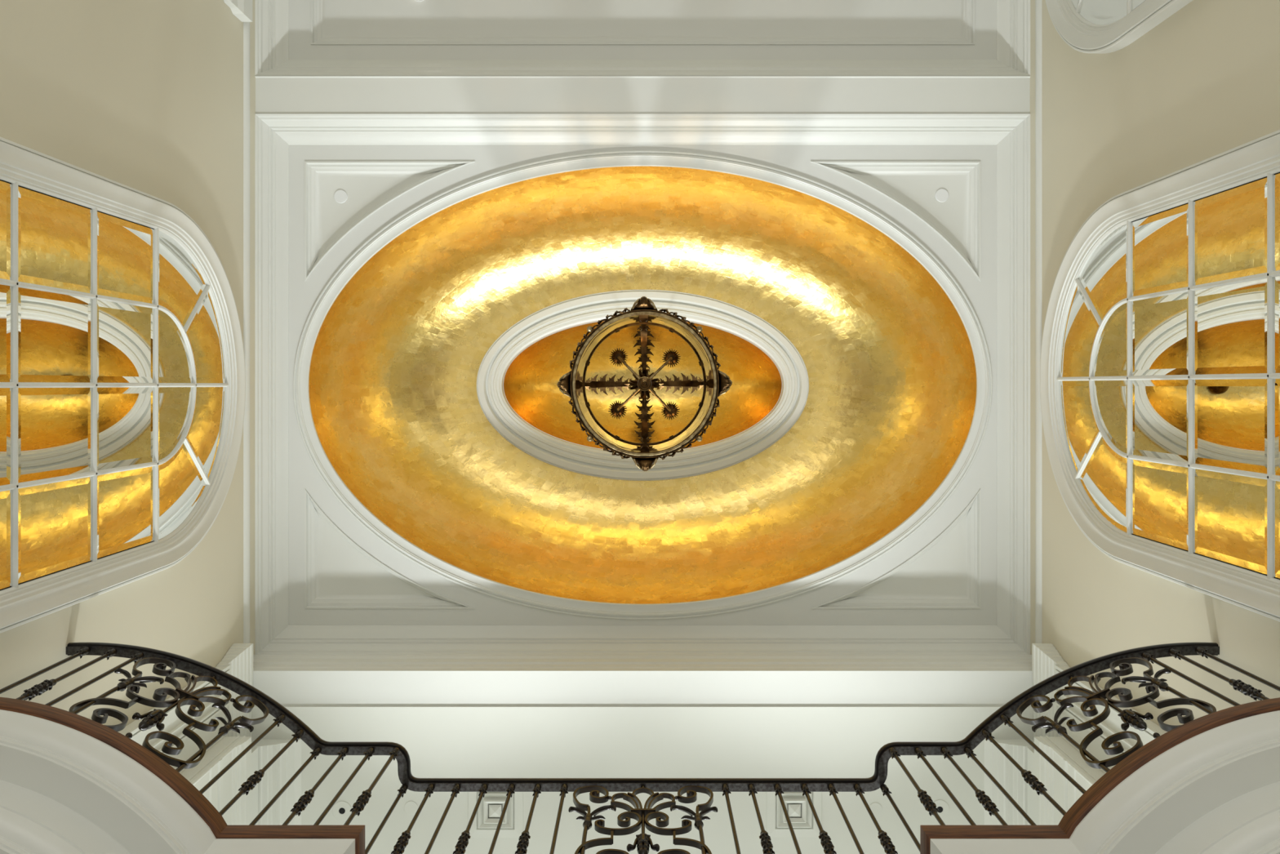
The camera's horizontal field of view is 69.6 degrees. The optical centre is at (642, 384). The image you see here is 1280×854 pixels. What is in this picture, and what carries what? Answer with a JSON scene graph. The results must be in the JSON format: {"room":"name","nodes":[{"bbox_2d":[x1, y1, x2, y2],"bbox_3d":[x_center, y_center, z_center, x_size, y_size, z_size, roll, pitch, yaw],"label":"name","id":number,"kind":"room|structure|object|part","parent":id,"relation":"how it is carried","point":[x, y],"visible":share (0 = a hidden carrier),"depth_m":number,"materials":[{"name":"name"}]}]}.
{"room":"staircase hall","nodes":[
{"label":"staircase hall","id":0,"kind":"room"},
{"bbox_2d":[0,0,255,725],"bbox_3d":[-2.890,0.900,4.600,0.200,4.800,12.600,0,-90,0],"label":"wall","id":1,"kind":"structure","parent":0,"point":[146,96],"depth_m":5.18,"materials":[{"name":"paint"}]},
{"bbox_2d":[0,137,245,632],"bbox_3d":[-2.746,0.000,4.796,0.088,2.971,2.100,0,-90,0],"label":"arched mirror","id":2,"kind":"object","parent":1,"relation":"attached to","point":[122,371],"visible":1,"depth_m":4.69,"materials":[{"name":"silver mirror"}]},
{"bbox_3d":[-2.772,0.670,3.762,0.002,0.564,0.422,0,-90,0],"label":"mirror pane","id":3,"kind":"part","parent":2,"relation":"part of","materials":[{"name":"silver metal"}]},
{"bbox_3d":[-2.772,0.223,3.762,0.002,0.564,0.422,0,-90,0],"label":"mirror pane","id":4,"kind":"part","parent":2,"relation":"part of","materials":[{"name":"silver metal"}]},
{"bbox_3d":[-2.772,-0.223,3.762,0.002,0.564,0.422,0,-90,0],"label":"mirror pane","id":5,"kind":"part","parent":2,"relation":"part of","materials":[{"name":"silver metal"}]},
{"bbox_3d":[-2.772,-0.670,3.762,0.002,0.564,0.422,0,-90,0],"label":"mirror pane","id":6,"kind":"part","parent":2,"relation":"part of","materials":[{"name":"silver metal"}]},
{"bbox_3d":[-2.772,0.670,4.350,0.002,0.564,0.422,0,-90,0],"label":"mirror pane","id":7,"kind":"part","parent":2,"relation":"part of","materials":[{"name":"silver metal"}]},
{"bbox_3d":[-2.772,0.223,4.350,0.002,0.564,0.422,0,-90,0],"label":"mirror pane","id":8,"kind":"part","parent":2,"relation":"part of","materials":[{"name":"silver metal"}]},
{"bbox_3d":[-2.772,-0.223,4.350,0.002,0.564,0.422,0,-90,0],"label":"mirror pane","id":9,"kind":"part","parent":2,"relation":"part of","materials":[{"name":"silver metal"}]},
{"bbox_3d":[-2.772,-0.670,4.350,0.002,0.564,0.422,0,-90,0],"label":"mirror pane","id":10,"kind":"part","parent":2,"relation":"part of","materials":[{"name":"silver metal"}]},
{"bbox_3d":[-2.772,0.670,4.938,0.002,0.564,0.422,0,-90,0],"label":"mirror pane","id":11,"kind":"part","parent":2,"relation":"part of","materials":[{"name":"silver metal"}]},
{"bbox_3d":[-2.772,0.223,4.938,0.002,0.564,0.422,0,-90,0],"label":"mirror pane","id":12,"kind":"part","parent":2,"relation":"part of","materials":[{"name":"silver metal"}]},
{"bbox_3d":[-2.772,-0.223,4.938,0.002,0.564,0.422,0,-90,0],"label":"mirror pane","id":13,"kind":"part","parent":2,"relation":"part of","materials":[{"name":"silver metal"}]},
{"bbox_3d":[-2.772,-0.670,4.938,0.002,0.564,0.422,0,-90,0],"label":"mirror pane","id":14,"kind":"part","parent":2,"relation":"part of","materials":[{"name":"silver metal"}]},
{"bbox_3d":[-2.772,-0.223,5.455,0.002,0.422,0.422,0,-90,0],"label":"mirror pane","id":15,"kind":"part","parent":2,"relation":"part of","materials":[{"name":"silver metal"}]},
{"bbox_3d":[-2.772,0.223,5.455,0.002,0.422,0.422,0,-90,0],"label":"mirror pane","id":16,"kind":"part","parent":2,"relation":"part of","materials":[{"name":"silver metal"}]},
{"bbox_3d":[-2.772,-0.611,5.548,0.002,0.608,0.556,0,-90,0],"label":"mirror pane","id":17,"kind":"part","parent":2,"relation":"part of","materials":[{"name":"silver metal"}]},
{"bbox_3d":[-2.772,0.611,5.548,0.002,0.608,0.556,0,-90,0],"label":"mirror pane","id":18,"kind":"part","parent":2,"relation":"part of","materials":[{"name":"silver metal"}]},
{"bbox_3d":[-2.772,-0.316,5.843,0.002,0.556,0.608,0,-90,0],"label":"mirror pane","id":19,"kind":"part","parent":2,"relation":"part of","materials":[{"name":"silver metal"}]},
{"bbox_3d":[-2.772,0.316,5.843,0.002,0.556,0.608,0,-90,0],"label":"mirror pane","id":20,"kind":"part","parent":2,"relation":"part of","materials":[{"name":"silver metal"}]},
{"bbox_2d":[223,0,252,22],"bbox_3d":[-2.752,-3.362,4.360,0.075,4.120,1.675,0,-90,0],"label":"trim","id":21,"kind":"structure","parent":1,"relation":"attached to","point":[242,10],"depth_m":6.27,"materials":[{"name":"paint"}]},
{"bbox_2d":[243,22,249,643],"bbox_3d":[-2.777,-1.670,6.475,0.026,0.090,7.060,0,-90,0],"label":"trim","id":22,"kind":"structure","parent":1,"relation":"attached to","point":[246,24],"depth_m":6.44,"materials":[{"name":"paint"}]},
{"bbox_2d":[0,709,1279,853],"bbox_3d":[0.000,1.739,3.151,5.576,0.362,1.162,0,-90,0],"label":"ceiling","id":23,"kind":"structure","parent":1,"relation":"attached to","point":[64,789],"depth_m":3.20,"materials":[{"name":"paint"}]},
{"bbox_2d":[0,697,1279,853],"bbox_3d":[0.000,1.607,3.368,5.576,0.075,0.925,0,-90,0],"label":"trim","id":24,"kind":"structure","parent":1,"relation":"attached to","point":[140,753],"depth_m":3.35,"materials":[{"name":"brown wood"}]},
{"bbox_2d":[0,642,1279,853],"bbox_3d":[0.000,1.613,3.968,5.582,1.076,0.723,0,-90,0],"label":"balcony railing","id":25,"kind":"object","parent":24,"relation":"on","point":[141,655],"visible":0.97,"depth_m":4.20,"materials":[{"name":"metal"}]},
{"bbox_2d":[21,679,57,700],"bbox_3d":[-2.558,1.289,3.902,0.049,0.205,0.048,0,-90,0],"label":"ornament","id":26,"kind":"object","parent":25,"relation":"on","point":[37,689],"depth_m":3.88,"materials":[{"name":"metal"}]},
{"bbox_3d":[-2.308,1.333,3.785,0.025,0.711,0.018,15,-90,0],"label":"post","id":27,"kind":"part","parent":25,"relation":"part of","materials":[{"name":"metal"}]},
{"bbox_3d":[-2.073,1.415,4.070,0.015,0.240,0.015,0,-90,0],"label":"stem","id":28,"kind":"part","parent":25,"relation":"part of","materials":[{"name":"metal"}]},
{"bbox_3d":[-1.853,1.532,3.785,0.026,0.711,0.019,33,-90,0],"label":"post","id":29,"kind":"part","parent":25,"relation":"part of","materials":[{"name":"metal"}]},
{"bbox_2d":[238,768,264,795],"bbox_3d":[-1.656,1.681,3.902,0.049,0.205,0.048,0,-90,0],"label":"ornament","id":30,"kind":"object","parent":25,"relation":"on","point":[255,778],"depth_m":3.88,"materials":[{"name":"metal"}]},
{"bbox_2d":[290,789,314,815],"bbox_3d":[-1.439,1.768,3.902,0.049,0.205,0.048,0,-90,0],"label":"ornament","id":31,"kind":"object","parent":25,"relation":"on","point":[306,798],"depth_m":3.88,"materials":[{"name":"metal"}]},
{"bbox_2d":[350,789,371,815],"bbox_3d":[-1.192,1.768,3.902,0.049,0.205,0.048,0,-90,0],"label":"ornament","id":32,"kind":"object","parent":25,"relation":"on","point":[363,798],"depth_m":3.87,"materials":[{"name":"metal"}]},
{"bbox_2d":[391,829,410,853],"bbox_3d":[-1.022,1.944,3.902,0.049,0.205,0.048,0,-90,0],"label":"ornament","id":33,"kind":"object","parent":25,"relation":"on","point":[402,841],"depth_m":3.89,"materials":[{"name":"metal"}]},
{"bbox_2d":[453,829,471,853],"bbox_3d":[-0.765,1.944,3.902,0.049,0.205,0.048,0,-90,0],"label":"ornament","id":34,"kind":"object","parent":25,"relation":"on","point":[463,842],"depth_m":3.89,"materials":[{"name":"metal"}]},
{"bbox_2d":[515,829,530,853],"bbox_3d":[-0.507,1.944,3.902,0.049,0.205,0.048,0,-90,0],"label":"ornament","id":35,"kind":"object","parent":25,"relation":"on","point":[523,842],"depth_m":3.89,"materials":[{"name":"metal"}]},
{"bbox_3d":[-0.247,1.945,3.785,0.026,0.711,0.019,0,-90,0],"label":"post","id":36,"kind":"part","parent":25,"relation":"part of","materials":[{"name":"metal"}]},
{"bbox_3d":[0.000,1.613,4.483,5.582,0.046,0.723,0,-90,0],"label":"handrail","id":37,"kind":"part","parent":25,"relation":"part of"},
{"bbox_3d":[0.002,1.945,4.070,0.015,0.240,0.015,0,-90,0],"label":"stem","id":38,"kind":"part","parent":25,"relation":"part of","materials":[{"name":"metal"}]},
{"bbox_3d":[0.252,1.945,3.785,0.026,0.711,0.019,0,-90,0],"label":"post","id":39,"kind":"part","parent":25,"relation":"part of","materials":[{"name":"metal"}]},
{"bbox_2d":[759,829,774,853],"bbox_3d":[0.525,1.944,3.902,0.049,0.205,0.048,0,-90,0],"label":"ornament","id":40,"kind":"object","parent":25,"relation":"on","point":[766,842],"depth_m":3.89,"materials":[{"name":"metal"}]},
{"bbox_2d":[818,829,836,853],"bbox_3d":[0.781,1.944,3.902,0.049,0.205,0.048,0,-90,0],"label":"ornament","id":41,"kind":"object","parent":25,"relation":"on","point":[825,840],"depth_m":3.89,"materials":[{"name":"metal"}]},
{"bbox_2d":[877,829,897,853],"bbox_3d":[1.036,1.944,3.902,0.049,0.205,0.048,0,-90,0],"label":"ornament","id":42,"kind":"object","parent":25,"relation":"on","point":[885,840],"depth_m":3.89,"materials":[{"name":"metal"}]},
{"bbox_2d":[917,789,939,816],"bbox_3d":[1.207,1.768,3.902,0.049,0.205,0.048,0,-90,0],"label":"ornament","id":43,"kind":"object","parent":25,"relation":"on","point":[925,798],"depth_m":3.87,"materials":[{"name":"metal"}]},
{"bbox_2d":[975,789,999,815],"bbox_3d":[1.457,1.768,3.902,0.049,0.205,0.048,0,-90,0],"label":"ornament","id":44,"kind":"object","parent":25,"relation":"on","point":[986,802],"depth_m":3.88,"materials":[{"name":"metal"}]},
{"bbox_2d":[1021,768,1047,795],"bbox_3d":[1.656,1.681,3.902,0.049,0.205,0.048,0,-90,0],"label":"ornament","id":45,"kind":"object","parent":25,"relation":"on","point":[1028,778],"depth_m":3.88,"materials":[{"name":"metal"}]},
{"bbox_3d":[1.853,1.532,3.785,0.026,0.711,0.019,-33,-90,0],"label":"post","id":46,"kind":"part","parent":25,"relation":"part of","materials":[{"name":"metal"}]},
{"bbox_3d":[2.073,1.415,4.070,0.015,0.240,0.015,0,-90,0],"label":"stem","id":47,"kind":"part","parent":25,"relation":"part of","materials":[{"name":"metal"}]},
{"bbox_3d":[2.308,1.333,3.785,0.025,0.711,0.018,-15,-90,0],"label":"post","id":48,"kind":"part","parent":25,"relation":"part of","materials":[{"name":"metal"}]},
{"bbox_2d":[1228,679,1264,700],"bbox_3d":[2.558,1.289,3.902,0.049,0.205,0.048,0,-90,0],"label":"ornament","id":49,"kind":"object","parent":25,"relation":"on","point":[1246,689],"depth_m":3.88,"materials":[{"name":"metal"}]},
{"bbox_2d":[254,114,1030,654],"bbox_3d":[0.000,0.000,6.711,5.582,0.178,3.902,0,-90,0],"label":"trim","id":50,"kind":"structure","parent":1,"relation":"attached to","point":[273,133],"depth_m":6.71,"materials":[{"name":"paint"}]},
{"bbox_2d":[253,654,1031,706],"bbox_3d":[0.000,2.055,6.640,5.580,0.720,0.270,0,-90,0],"label":"trim","id":51,"kind":"structure","parent":1,"relation":"attached to","point":[290,680],"depth_m":6.28,"materials":[{"name":"paint"}]},
{"bbox_2d":[254,75,1030,114],"bbox_3d":[0.000,-2.090,6.811,5.580,0.378,0.280,0,-90,0],"label":"trim","id":52,"kind":"structure","parent":1,"relation":"attached to","point":[274,95],"depth_m":6.63,"materials":[{"name":"paint"}]},
{"bbox_2d":[254,0,1030,75],"bbox_3d":[0.000,-3.714,6.711,5.582,0.178,2.974,0,-90,0],"label":"trim","id":53,"kind":"structure","parent":1,"relation":"attached to","point":[271,16],"depth_m":6.71,"materials":[{"name":"paint"}]},
{"bbox_2d":[252,706,1033,853],"bbox_3d":[0.000,4.695,6.322,5.580,0.120,5.010,0,-90,0],"label":"wall","id":54,"kind":"structure","parent":0,"point":[439,741],"depth_m":6.26,"materials":[{"name":"paint"}]},
{"bbox_2d":[332,800,351,820],"bbox_3d":[-2.045,2.896,6.261,0.132,0.006,0.132,0,-90,0],"label":"recessed light","id":55,"kind":"object","parent":54,"relation":"in","point":[340,814],"visible":0.94,"depth_m":6.26,"materials":[{"name":"paint"}]},
{"bbox_2d":[404,800,417,814],"bbox_3d":[-1.577,2.875,6.261,0.092,0.005,0.092,0,-90,0],"label":"sprinkler cover","id":56,"kind":"object","parent":54,"relation":"attached to","point":[411,807],"visible":0.92,"depth_m":6.26,"materials":[{"name":"paint"}]},
{"bbox_2d":[467,791,523,837],"bbox_3d":[-1.000,2.890,6.245,0.380,0.037,0.380,0,-90,0],"label":"ceiling vent","id":57,"kind":"object","parent":54,"relation":"in","point":[495,811],"visible":0.69,"depth_m":6.25,"materials":[{"name":"paint"}]},
{"bbox_3d":[-1.000,2.890,6.236,0.084,0.016,0.084,0,-90,0],"label":"plate","id":58,"kind":"part","parent":57,"relation":"part of","materials":[{"name":"paint"}]},
{"bbox_2d":[766,791,822,836],"bbox_3d":[1.030,2.886,6.245,0.380,0.037,0.380,0,-90,0],"label":"ceiling vent","id":59,"kind":"object","parent":54,"relation":"in","point":[801,828],"visible":0.67,"depth_m":6.25,"materials":[{"name":"paint"}]},
{"bbox_3d":[1.030,2.886,6.236,0.084,0.016,0.084,0,-90,0],"label":"plate","id":60,"kind":"part","parent":59,"relation":"part of","materials":[{"name":"paint"}]},
{"bbox_2d":[869,802,882,816],"bbox_3d":[1.584,2.886,6.261,0.092,0.005,0.092,0,-90,0],"label":"sprinkler cover","id":61,"kind":"object","parent":54,"relation":"attached to","point":[877,809],"visible":0.78,"depth_m":6.26,"materials":[{"name":"paint"}]},
{"bbox_2d":[932,799,949,818],"bbox_3d":[2.021,2.886,6.261,0.132,0.006,0.132,0,-90,0],"label":"recessed light","id":62,"kind":"object","parent":54,"relation":"in","point":[943,806],"visible":0.76,"depth_m":6.26,"materials":[{"name":"paint"}]},
{"bbox_2d":[288,144,996,625],"bbox_3d":[0.000,0.000,6.800,5.580,0.001,3.900,0,-90,0],"label":"ceiling","id":63,"kind":"structure","parent":0,"point":[488,159],"depth_m":6.80,"materials":[{"name":"paint"}]},
{"bbox_2d":[304,161,980,608],"bbox_3d":[0.000,0.000,6.821,5.037,0.059,3.373,0,-90,0],"label":"trim","id":64,"kind":"structure","parent":63,"relation":"attached to","point":[339,573],"depth_m":6.85,"materials":[{"name":"paint"}]},
{"bbox_2d":[333,190,347,203],"bbox_3d":[-2.248,-1.402,6.847,0.099,0.008,0.099,0,-90,0],"label":"sprinkler cover","id":65,"kind":"object","parent":64,"relation":"attached to","point":[340,196],"visible":1,"depth_m":6.84,"materials":[{"name":"paint"}]},
{"bbox_2d":[935,188,948,202],"bbox_3d":[2.227,-1.411,6.847,0.099,0.008,0.099,0,-90,0],"label":"sprinkler cover","id":66,"kind":"object","parent":64,"relation":"attached to","point":[941,195],"visible":1,"depth_m":6.84,"materials":[{"name":"paint"}]},
{"bbox_2d":[293,150,992,619],"bbox_3d":[0.000,0.000,6.793,5.158,0.038,3.460,0,-90,0],"label":"trim","id":67,"kind":"structure","parent":63,"relation":"attached to","point":[835,197],"depth_m":6.79,"materials":[{"name":"paint"}]},
{"bbox_2d":[308,166,976,604],"bbox_3d":[0.000,0.000,7.370,4.968,1.120,3.281,0,-90,0],"label":"dome","id":68,"kind":"object","parent":67,"relation":"on","point":[397,355],"visible":1,"depth_m":7.59,"materials":[{"name":"gold metal"}]},
{"bbox_2d":[475,288,808,480],"bbox_3d":[0.000,0.000,7.936,2.862,0.088,1.647,0,-90,0],"label":"trim","id":69,"kind":"structure","parent":68,"relation":"attached to","point":[547,321],"depth_m":7.91,"materials":[{"name":"paint"}]},
{"bbox_2d":[503,320,782,449],"bbox_3d":[0.000,0.000,8.415,2.417,0.890,1.171,0,-90,0],"label":"dome","id":70,"kind":"object","parent":69,"relation":"on","point":[531,388],"visible":0.67,"depth_m":8.53,"materials":[{"name":"gold metal"}]},
{"bbox_2d":[556,296,732,471],"bbox_3d":[0.010,-0.007,6.916,0.856,3.888,0.856,-32,-90,0],"label":"lantern chandelier","id":71,"kind":"object","parent":70,"relation":"hanging from","point":[716,383],"visible":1,"depth_m":5.33,"materials":[{"name":"brown metal"}]},
{"bbox_3d":[-0.284,-0.301,5.012,0.040,0.047,0.040,0,-90,0],"label":"knob","id":72,"kind":"part","parent":71,"relation":"part of","materials":[{"name":"brown metal"}]},
{"bbox_3d":[-0.284,0.288,5.012,0.040,0.047,0.040,0,-90,0],"label":"knob","id":73,"kind":"part","parent":71,"relation":"part of","materials":[{"name":"brown metal"}]},
{"bbox_3d":[-0.221,-0.004,5.596,0.366,1.151,0.044,0,-90,0],"label":"arm","id":74,"kind":"part","parent":71,"relation":"part of","materials":[{"name":"brown metal"}]},
{"bbox_3d":[-0.075,0.075,5.282,0.210,0.139,0.020,-44,-90,0],"label":"candle arm","id":75,"kind":"part","parent":71,"relation":"part of","materials":[{"name":"brown metal"}]},
{"bbox_3d":[-0.072,-0.092,5.282,0.020,0.139,0.210,-44,-90,0],"label":"candle arm","id":76,"kind":"part","parent":71,"relation":"part of","materials":[{"name":"brown metal"}]},
{"bbox_3d":[0.007,-0.238,5.596,0.044,1.151,0.366,0,-90,0],"label":"arm","id":77,"kind":"part","parent":71,"relation":"part of","materials":[{"name":"brown metal"}]},
{"bbox_3d":[0.010,-0.007,5.567,0.082,0.985,0.082,0,-90,0],"label":"stem and finial","id":78,"kind":"part","parent":71,"relation":"part of","materials":[{"name":"brown metal"}]},
{"bbox_3d":[0.010,-0.007,6.063,0.211,0.059,0.211,0,-90,0],"label":"crown","id":79,"kind":"part","parent":71,"relation":"part of","materials":[{"name":"brown metal"}]},
{"bbox_3d":[0.013,0.225,5.596,0.044,1.151,0.366,0,-90,0],"label":"arm","id":80,"kind":"part","parent":71,"relation":"part of","materials":[{"name":"brown metal"}]},
{"bbox_3d":[0.093,0.078,5.282,0.020,0.139,0.210,-44,-90,0],"label":"candle arm","id":81,"kind":"part","parent":71,"relation":"part of","materials":[{"name":"brown metal"}]},
{"bbox_3d":[0.096,-0.089,5.282,0.210,0.139,0.020,-44,-90,0],"label":"candle arm","id":82,"kind":"part","parent":71,"relation":"part of","materials":[{"name":"brown metal"}]},
{"bbox_3d":[0.242,-0.010,5.596,0.366,1.151,0.044,0,-90,0],"label":"arm","id":83,"kind":"part","parent":71,"relation":"part of","materials":[{"name":"brown metal"}]},
{"bbox_3d":[0.305,0.288,5.012,0.040,0.047,0.040,0,-90,0],"label":"knob","id":84,"kind":"part","parent":71,"relation":"part of","materials":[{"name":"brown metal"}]},
{"bbox_3d":[0.305,-0.301,5.012,0.040,0.047,0.040,0,-90,0],"label":"knob","id":85,"kind":"part","parent":71,"relation":"part of","materials":[{"name":"brown metal"}]},
{"bbox_2d":[288,0,996,59],"bbox_3d":[0.000,-3.714,6.800,5.580,0.001,2.972,0,-90,0],"label":"ceiling","id":86,"kind":"structure","parent":0,"point":[300,47],"depth_m":6.80,"materials":[{"name":"paint"}]},
{"bbox_2d":[311,0,974,44],"bbox_3d":[0.000,-3.607,6.821,4.901,0.059,2.186,0,-90,0],"label":"trim","id":87,"kind":"structure","parent":86,"relation":"attached to","point":[333,22],"depth_m":6.85,"materials":[{"name":"paint"}]},
{"bbox_2d":[1030,0,1279,726],"bbox_3d":[2.890,0.900,4.600,0.200,4.800,12.600,0,-90,0],"label":"wall","id":88,"kind":"structure","parent":0,"point":[1203,83],"depth_m":5.18,"materials":[{"name":"paint"}]},
{"bbox_2d":[1035,0,1041,643],"bbox_3d":[2.777,-1.670,6.475,0.026,0.090,7.060,0,-90,0],"label":"trim","id":89,"kind":"structure","parent":88,"relation":"attached to","point":[1037,2],"depth_m":6.45,"materials":[{"name":"paint"}]},
{"bbox_2d":[1044,0,1192,53],"bbox_3d":[2.746,-3.000,4.796,0.088,2.971,2.100,0,-90,0],"label":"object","id":90,"kind":"object","parent":88,"relation":"attached to","point":[1086,26],"visible":1,"depth_m":5.45,"materials":[{"name":"wood"}]},
{"bbox_3d":[2.772,-2.684,5.843,0.002,0.556,0.608,0,-90,0],"label":"mirror pane","id":91,"kind":"part","parent":90,"relation":"part of","materials":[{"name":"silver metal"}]},
{"bbox_3d":[2.772,-2.389,5.548,0.002,0.608,0.556,0,-90,0],"label":"mirror pane","id":92,"kind":"part","parent":90,"relation":"part of","materials":[{"name":"mirror"}]},
{"bbox_3d":[2.772,-2.330,4.938,0.002,0.564,0.422,0,-90,0],"label":"mirror pane","id":93,"kind":"part","parent":90,"relation":"part of","materials":[{"name":"mirror"}]},
{"bbox_2d":[1040,129,1279,621],"bbox_3d":[2.746,-0.040,4.796,0.088,2.971,2.100,0,-90,0],"label":"arched mirror","id":94,"kind":"object","parent":88,"relation":"attached to","point":[1160,359],"visible":1,"depth_m":4.74,"materials":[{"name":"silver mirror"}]},
{"bbox_3d":[2.772,-0.356,5.843,0.002,0.556,0.608,0,-90,0],"label":"mirror pane","id":95,"kind":"part","parent":94,"relation":"part of","materials":[{"name":"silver metal"}]},
{"bbox_3d":[2.772,0.276,5.843,0.002,0.556,0.608,0,-90,0],"label":"mirror pane","id":96,"kind":"part","parent":94,"relation":"part of","materials":[{"name":"silver metal"}]},
{"bbox_3d":[2.772,-0.651,5.548,0.002,0.608,0.556,0,-90,0],"label":"mirror pane","id":97,"kind":"part","parent":94,"relation":"part of","materials":[{"name":"silver metal"}]},
{"bbox_3d":[2.772,0.571,5.548,0.002,0.608,0.556,0,-90,0],"label":"mirror pane","id":98,"kind":"part","parent":94,"relation":"part of","materials":[{"name":"silver metal"}]},
{"bbox_3d":[2.772,-0.263,5.455,0.002,0.422,0.422,0,-90,0],"label":"mirror pane","id":99,"kind":"part","parent":94,"relation":"part of","materials":[{"name":"silver metal"}]},
{"bbox_3d":[2.772,0.183,5.455,0.002,0.422,0.422,0,-90,0],"label":"mirror pane","id":100,"kind":"part","parent":94,"relation":"part of","materials":[{"name":"silver metal"}]},
{"bbox_3d":[2.772,0.630,4.938,0.002,0.564,0.422,0,-90,0],"label":"mirror pane","id":101,"kind":"part","parent":94,"relation":"part of","materials":[{"name":"silver metal"}]},
{"bbox_3d":[2.772,0.183,4.938,0.002,0.564,0.422,0,-90,0],"label":"mirror pane","id":102,"kind":"part","parent":94,"relation":"part of","materials":[{"name":"silver metal"}]},
{"bbox_3d":[2.772,-0.263,4.938,0.002,0.564,0.422,0,-90,0],"label":"mirror pane","id":103,"kind":"part","parent":94,"relation":"part of","materials":[{"name":"silver metal"}]},
{"bbox_3d":[2.772,-0.710,4.938,0.002,0.564,0.422,0,-90,0],"label":"mirror pane","id":104,"kind":"part","parent":94,"relation":"part of","materials":[{"name":"silver metal"}]},
{"bbox_3d":[2.772,0.630,4.350,0.002,0.564,0.422,0,-90,0],"label":"mirror pane","id":105,"kind":"part","parent":94,"relation":"part of","materials":[{"name":"silver metal"}]},
{"bbox_3d":[2.772,0.183,4.350,0.002,0.564,0.422,0,-90,0],"label":"mirror pane","id":106,"kind":"part","parent":94,"relation":"part of","materials":[{"name":"silver metal"}]},
{"bbox_3d":[2.772,-0.263,4.350,0.002,0.564,0.422,0,-90,0],"label":"mirror pane","id":107,"kind":"part","parent":94,"relation":"part of","materials":[{"name":"silver metal"}]},
{"bbox_3d":[2.772,-0.710,4.350,0.002,0.564,0.422,0,-90,0],"label":"mirror pane","id":108,"kind":"part","parent":94,"relation":"part of","materials":[{"name":"silver metal"}]},
{"bbox_3d":[2.772,0.630,3.762,0.002,0.564,0.422,0,-90,0],"label":"mirror pane","id":109,"kind":"part","parent":94,"relation":"part of","materials":[{"name":"silver metal"}]},
{"bbox_3d":[2.772,0.183,3.762,0.002,0.564,0.422,0,-90,0],"label":"mirror pane","id":110,"kind":"part","parent":94,"relation":"part of","materials":[{"name":"silver metal"}]},
{"bbox_3d":[2.772,-0.263,3.762,0.002,0.564,0.422,0,-90,0],"label":"mirror pane","id":111,"kind":"part","parent":94,"relation":"part of","materials":[{"name":"silver metal"}]},
{"bbox_3d":[2.772,-0.710,3.762,0.002,0.564,0.422,0,-90,0],"label":"mirror pane","id":112,"kind":"part","parent":94,"relation":"part of","materials":[{"name":"silver metal"}]},
{"bbox_3d":[0.000,4.294,3.194,5.580,0.419,5.792,0,-90,0],"label":"floor","id":113,"kind":"structure","parent":0,"visible":0},
{"bbox_2d":[117,643,253,773],"bbox_3d":[-2.723,2.085,4.843,0.131,2.873,0.646,0,-90,0],"label":"pilaster","id":114,"kind":"object","parent":113,"relation":"on","point":[237,662],"visible":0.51,"depth_m":5.79,"materials":[{"name":"paint"}]},
{"bbox_3d":[-2.725,1.971,4.733,0.021,2.654,0.258,0,-90,0],"label":"panel moulding","id":115,"kind":"part","parent":114,"relation":"part of","materials":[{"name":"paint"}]},
{"bbox_2d":[1031,643,1167,773],"bbox_3d":[2.723,2.085,4.843,0.131,2.873,0.646,0,-90,0],"label":"pilaster","id":116,"kind":"object","parent":113,"relation":"on","point":[1046,661],"visible":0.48,"depth_m":5.80,"materials":[{"name":"paint"}]},
{"bbox_3d":[2.725,1.971,4.733,0.021,2.654,0.258,0,-90,0],"label":"panel moulding","id":117,"kind":"part","parent":116,"relation":"part of","materials":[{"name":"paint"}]},
{"bbox_3d":[0.000,7.300,4.600,5.980,4.800,0.200,0,-90,0],"label":"wall","id":118,"kind":"structure","parent":0,"visible":0},
{"bbox_2d":[180,735,301,825],"bbox_3d":[-2.557,4.740,4.834,0.465,2.856,4.899,0,-90,0],"label":"trim","id":119,"kind":"structure","parent":118,"relation":"attached to","point":[246,808],"depth_m":6.01,"materials":[{"name":"paint"}]},
{"bbox_2d":[984,735,1104,825],"bbox_3d":[2.557,4.740,4.834,0.465,2.856,4.899,0,-90,0],"label":"trim","id":120,"kind":"structure","parent":118,"relation":"attached to","point":[1037,807],"depth_m":6.02,"materials":[{"name":"paint"}]}
]}

